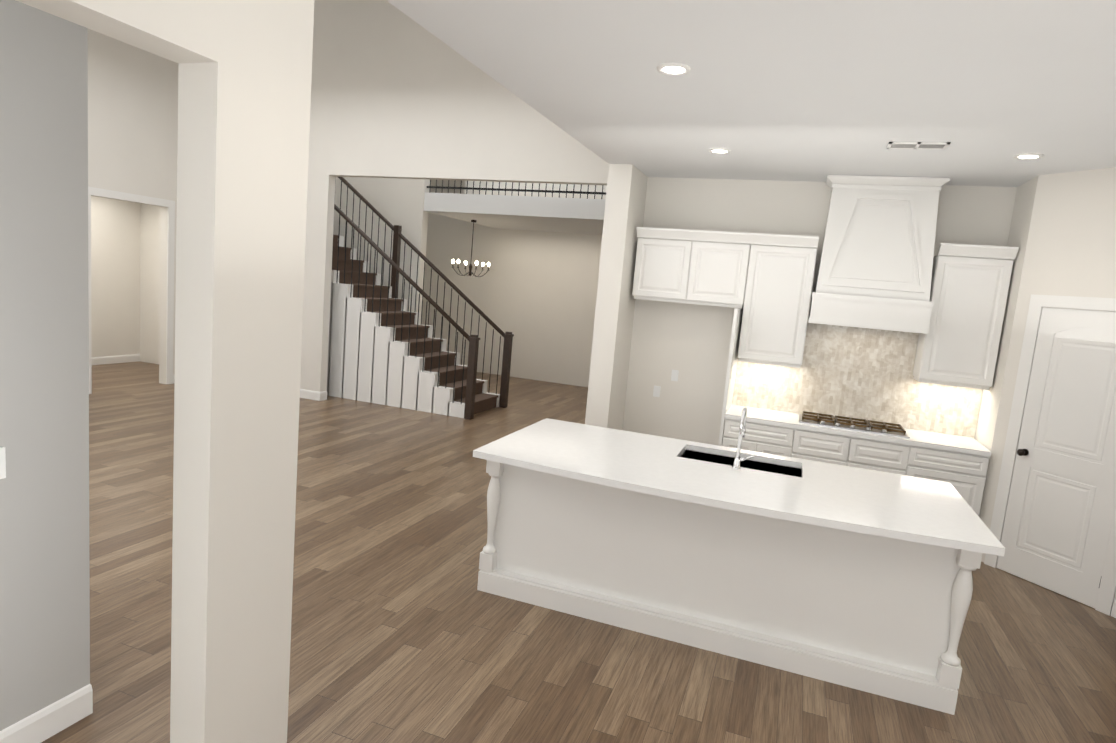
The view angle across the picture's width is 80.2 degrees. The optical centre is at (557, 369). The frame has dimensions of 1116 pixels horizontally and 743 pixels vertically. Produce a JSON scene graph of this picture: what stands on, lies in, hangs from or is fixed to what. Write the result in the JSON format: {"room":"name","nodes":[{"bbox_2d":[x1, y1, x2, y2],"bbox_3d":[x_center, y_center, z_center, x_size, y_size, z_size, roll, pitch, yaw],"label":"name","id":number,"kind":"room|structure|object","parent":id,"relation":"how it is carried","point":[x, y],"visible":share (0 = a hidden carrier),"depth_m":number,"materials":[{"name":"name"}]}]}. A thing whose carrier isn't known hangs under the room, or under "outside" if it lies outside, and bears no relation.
{"room":"kitchen","nodes":[
{"label":"kitchen","id":0,"kind":"room"},
{"bbox_2d":[0,0,89,730],"bbox_3d":[-2.487,0.047,1.140,0.140,3.140,3.240,8,8,19],"label":"wall","id":1,"kind":"structure","parent":0,"point":[44,516],"depth_m":2.48,"materials":[{"name":"paint"}]},
{"bbox_2d":[0,447,5,478],"bbox_3d":[-2.011,0.340,2.362,0.007,0.115,0.070,8,8,19],"label":"switch plate","id":2,"kind":"object","parent":1,"relation":"attached to","point":[2,449],"depth_m":2.39,"materials":[{"name":"white plastic"}]},
{"bbox_2d":[0,684,92,742],"bbox_3d":[-2.058,1.419,2.619,0.016,0.130,0.425,8,8,19],"label":"baseboard","id":3,"kind":"structure","parent":1,"relation":"attached to","point":[50,720],"depth_m":2.66,"materials":[{"name":"white wood"}]},
{"bbox_2d":[91,196,138,356],"bbox_3d":[-7.934,-1.426,9.931,0.100,2.900,3.700,8,8,19],"label":"wall","id":4,"kind":"structure","parent":0,"point":[125,277],"depth_m":11.12,"materials":[{"name":"paint"}]},
{"bbox_2d":[92,354,139,364],"bbox_3d":[-7.999,-0.050,10.087,0.016,0.130,3.500,8,8,19],"label":"baseboard","id":5,"kind":"structure","parent":4,"relation":"attached to","point":[134,357],"depth_m":11.30,"materials":[{"name":"white wood"}]},
{"bbox_2d":[139,203,160,363],"bbox_3d":[-6.341,-1.458,11.267,1.940,2.900,0.100,8,8,19],"label":"wall","id":6,"kind":"structure","parent":0,"point":[149,215],"depth_m":11.48,"materials":[{"name":"paint"}]},
{"bbox_2d":[16,0,313,742],"bbox_3d":[-1.470,0.186,0.744,0.140,3.140,3.175,8,8,19],"label":"wall","id":7,"kind":"structure","parent":0,"point":[244,84],"depth_m":1.91,"materials":[{"name":"paint"}]},
{"bbox_2d":[87,28,388,383],"bbox_3d":[-5.680,-3.616,9.200,0.140,7.800,11.080,8,8,19],"label":"wall","id":8,"kind":"structure","parent":0,"point":[133,91],"depth_m":9.13,"materials":[{"name":"paint"}]},
{"bbox_2d":[88,187,174,393],"bbox_3d":[-5.929,-1.058,9.206,0.022,2.700,1.320,8,8,19],"label":"door frame","id":9,"kind":"structure","parent":8,"relation":"attached to","point":[170,204],"depth_m":9.59,"materials":[{"name":"white wood"}]},
{"bbox_2d":[300,0,608,391],"bbox_3d":[-2.085,-3.264,8.882,7.160,7.800,0.140,8,8,19],"label":"wall","id":10,"kind":"structure","parent":0,"point":[397,93],"depth_m":8.81,"materials":[{"name":"paint"}]},
{"bbox_2d":[300,389,321,400],"bbox_3d":[-4.559,0.253,10.048,2.346,0.130,0.016,8,8,19],"label":"baseboard","id":11,"kind":"structure","parent":10,"relation":"attached to","point":[307,394],"depth_m":9.71,"materials":[{"name":"white wood"}]},
{"bbox_2d":[382,178,601,386],"bbox_3d":[-0.370,-3.675,13.261,7.350,7.800,0.140,8,8,19],"label":"wall","id":12,"kind":"structure","parent":0,"point":[534,293],"depth_m":13.46,"materials":[{"name":"paint"}]},
{"bbox_2d":[379,0,608,167],"bbox_3d":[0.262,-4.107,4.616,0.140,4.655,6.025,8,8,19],"label":"wall","id":13,"kind":"structure","parent":0,"point":[386,4],"depth_m":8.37,"materials":[{"name":"paint"}]},
{"bbox_2d":[424,192,605,234],"bbox_3d":[0.312,-2.640,11.563,4.410,0.300,2.750,8,8,19],"label":"balcony slab","id":14,"kind":"object","parent":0,"point":[564,215],"visible":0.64,"depth_m":10.69,"materials":[{"name":"paint"}]},
{"bbox_2d":[452,220,489,276],"bbox_3d":[-1.566,-2.198,12.057,0.698,1.020,0.698,8,8,19],"label":"chandelier","id":15,"kind":"object","parent":14,"relation":"hanging from","point":[470,265],"visible":1,"depth_m":12.07,"materials":[{"name":"brown metal"}]},
{"bbox_2d":[427,180,605,198],"bbox_3d":[-0.096,-3.161,10.256,4.390,0.990,0.060,8,8,19],"label":"balcony railing","id":16,"kind":"object","parent":14,"relation":"on","point":[580,192],"visible":0.06,"depth_m":10.48,"materials":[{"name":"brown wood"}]},
{"bbox_2d":[461,181,606,198],"bbox_3d":[0.528,-5.017,11.304,4.400,4.500,0.140,8,8,19],"label":"wall","id":17,"kind":"structure","parent":0,"point":[570,187],"depth_m":11.74,"materials":[{"name":"paint"}]},
{"bbox_2d":[41,361,1115,742],"bbox_3d":[-1.880,1.015,6.809,14.300,0.100,14.200,8,8,19],"label":"floor","id":18,"kind":"structure","parent":0,"point":[403,629],"depth_m":3.74,"materials":[{"name":"brown wood"}]},
{"bbox_2d":[327,177,513,419],"bbox_3d":[-2.962,-1.679,10.353,4.572,4.146,1.274,8,8,19],"label":"staircase","id":19,"kind":"structure","parent":18,"relation":"on","point":[385,347],"depth_m":9.87,"materials":[{"name":"wood"}]},
{"bbox_2d":[477,447,981,714],"bbox_3d":[0.967,1.089,4.241,2.690,0.890,1.090,8,8,19],"label":"kitchen island","id":20,"kind":"object","parent":18,"relation":"on","point":[861,579],"depth_m":3.72,"materials":[{"name":"white wood"}]},
{"bbox_2d":[473,419,1004,555],"bbox_3d":[1.003,0.632,4.158,2.800,0.040,1.240,8,8,19],"label":"island countertop","id":21,"kind":"structure","parent":20,"relation":"on","point":[882,503],"depth_m":3.87,"materials":[{"name":"white stone"}]},
{"bbox_2d":[718,416,797,457],"bbox_3d":[1.895,0.899,6.357,0.609,0.891,0.615,8,8,19],"label":"base cabinet","id":22,"kind":"object","parent":18,"relation":"on","point":[764,438],"depth_m":6.02,"materials":[{"name":"white wood"}]},
{"bbox_2d":[794,428,853,465],"bbox_3d":[2.397,0.965,6.178,0.465,0.891,0.615,8,8,19],"label":"base cabinet","id":23,"kind":"object","parent":18,"relation":"on","point":[814,446],"depth_m":5.85,"materials":[{"name":"white wood"}]},
{"bbox_2d":[850,436,913,475],"bbox_3d":[2.832,1.023,6.023,0.466,0.891,0.615,8,8,19],"label":"base cabinet","id":24,"kind":"object","parent":18,"relation":"on","point":[877,455],"depth_m":5.69,"materials":[{"name":"white wood"}]},
{"bbox_2d":[910,448,990,515],"bbox_3d":[3.323,1.087,5.848,0.584,0.891,0.615,8,8,19],"label":"base cabinet","id":25,"kind":"object","parent":18,"relation":"on","point":[959,463],"depth_m":5.50,"materials":[{"name":"white wood"}]},
{"bbox_2d":[726,404,989,455],"bbox_3d":[2.640,0.533,6.040,2.124,0.040,0.628,8,8,19],"label":"countertop","id":26,"kind":"structure","parent":25,"relation":"on","point":[920,439],"depth_m":5.86,"materials":[{"name":"white stone"}]},
{"bbox_2d":[386,0,1115,186],"bbox_3d":[1.494,-1.607,3.880,5.350,0.120,7.320,8,8,19],"label":"ceiling","id":27,"kind":"structure","parent":0,"point":[804,90],"depth_m":3.47,"materials":[{"name":"paint"}]},
{"bbox_2d":[657,63,690,74],"bbox_3d":[0.603,-1.563,3.453,0.174,0.011,0.174,6,7,11],"label":"recessed light","id":28,"kind":"object","parent":27,"relation":"in","point":[673,68],"depth_m":3.44,"materials":[{"name":"white plastic"}]},
{"bbox_2d":[708,148,730,153],"bbox_3d":[1.284,-1.736,5.271,0.174,0.011,0.174,6,7,11],"label":"recessed light","id":29,"kind":"object","parent":27,"relation":"in","point":[713,150],"depth_m":5.26,"materials":[{"name":"white plastic"}]},
{"bbox_2d":[886,142,949,148],"bbox_3d":[2.479,-1.542,4.569,0.370,0.011,0.165,8,8,19],"label":"ceiling vent","id":30,"kind":"object","parent":27,"relation":"in","point":[918,145],"visible":1,"depth_m":4.55,"materials":[{"name":"white metal"}]},
{"bbox_2d":[1013,153,1043,159],"bbox_3d":[3.270,-1.479,4.606,0.174,0.011,0.174,6,7,11],"label":"recessed light","id":31,"kind":"object","parent":27,"relation":"in","point":[1025,156],"depth_m":4.60,"materials":[{"name":"white plastic"}]},
{"bbox_2d":[585,164,1115,607],"bbox_3d":[1.298,0.124,3.026,5.980,3.160,9.360,8,8,19],"label":"wall","id":32,"kind":"structure","parent":0,"point":[1058,230],"depth_m":6.34,"materials":[{"name":"paint"}]},
{"bbox_2d":[653,386,660,396],"bbox_3d":[1.035,0.232,6.939,0.070,0.115,0.007,8,8,19],"label":"switch plate","id":33,"kind":"object","parent":32,"relation":"attached to","point":[656,392],"depth_m":6.93,"materials":[{"name":"white plastic"}]},
{"bbox_2d":[632,235,691,302],"bbox_3d":[1.068,-0.997,6.624,0.539,0.570,0.346,8,8,19],"label":"upper cabinet","id":34,"kind":"object","parent":32,"relation":"attached to","point":[663,267],"depth_m":6.46,"materials":[{"name":"white wood"}]},
{"bbox_2d":[671,370,678,380],"bbox_3d":[1.210,0.065,6.859,0.070,0.115,0.007,8,8,19],"label":"switch plate","id":35,"kind":"object","parent":32,"relation":"attached to","point":[674,377],"depth_m":6.85,"materials":[{"name":"white plastic"}]},
{"bbox_2d":[688,239,751,306],"bbox_3d":[1.572,-0.931,6.445,0.539,0.570,0.346,8,8,19],"label":"upper cabinet","id":36,"kind":"object","parent":32,"relation":"attached to","point":[719,269],"depth_m":6.28,"materials":[{"name":"white wood"}]},
{"bbox_2d":[737,243,817,366],"bbox_3d":[2.078,-0.614,6.289,0.581,1.070,0.346,8,8,19],"label":"upper cabinet","id":37,"kind":"object","parent":32,"relation":"attached to","point":[765,284],"depth_m":6.12,"materials":[{"name":"white wood"}]},
{"bbox_2d":[732,323,982,437],"bbox_3d":[2.793,0.041,6.272,2.135,0.899,0.008,8,8,19],"label":"tile backsplash","id":38,"kind":"structure","parent":32,"relation":"attached to","point":[857,372],"depth_m":6.25,"materials":[{"name":"tile"}]},
{"bbox_2d":[808,175,949,333],"bbox_3d":[2.813,-1.023,5.880,0.960,1.307,0.530,8,8,19],"label":"range hood","id":39,"kind":"object","parent":32,"relation":"attached to","point":[876,265],"visible":1,"depth_m":5.73,"materials":[{"name":"white wood"}]},
{"bbox_2d":[913,255,1013,389],"bbox_3d":[3.511,-0.425,5.778,0.558,1.070,0.346,8,8,19],"label":"upper cabinet","id":40,"kind":"object","parent":32,"relation":"attached to","point":[969,293],"depth_m":5.62,"materials":[{"name":"white wood"}]},
{"bbox_2d":[984,294,1115,615],"bbox_3d":[3.805,0.576,4.933,0.022,2.215,0.890,2,8,-25],"label":"door frame","id":41,"kind":"structure","parent":32,"relation":"attached to","point":[1107,587],"depth_m":5.19,"materials":[{"name":"white wood"}]},
{"bbox_2d":[996,307,1115,607],"bbox_3d":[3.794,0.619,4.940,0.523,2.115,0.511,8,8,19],"label":"pantry door","id":42,"kind":"structure","parent":32,"relation":"in","point":[1060,511],"depth_m":4.94,"materials":[{"name":"white wood"}]}
]}

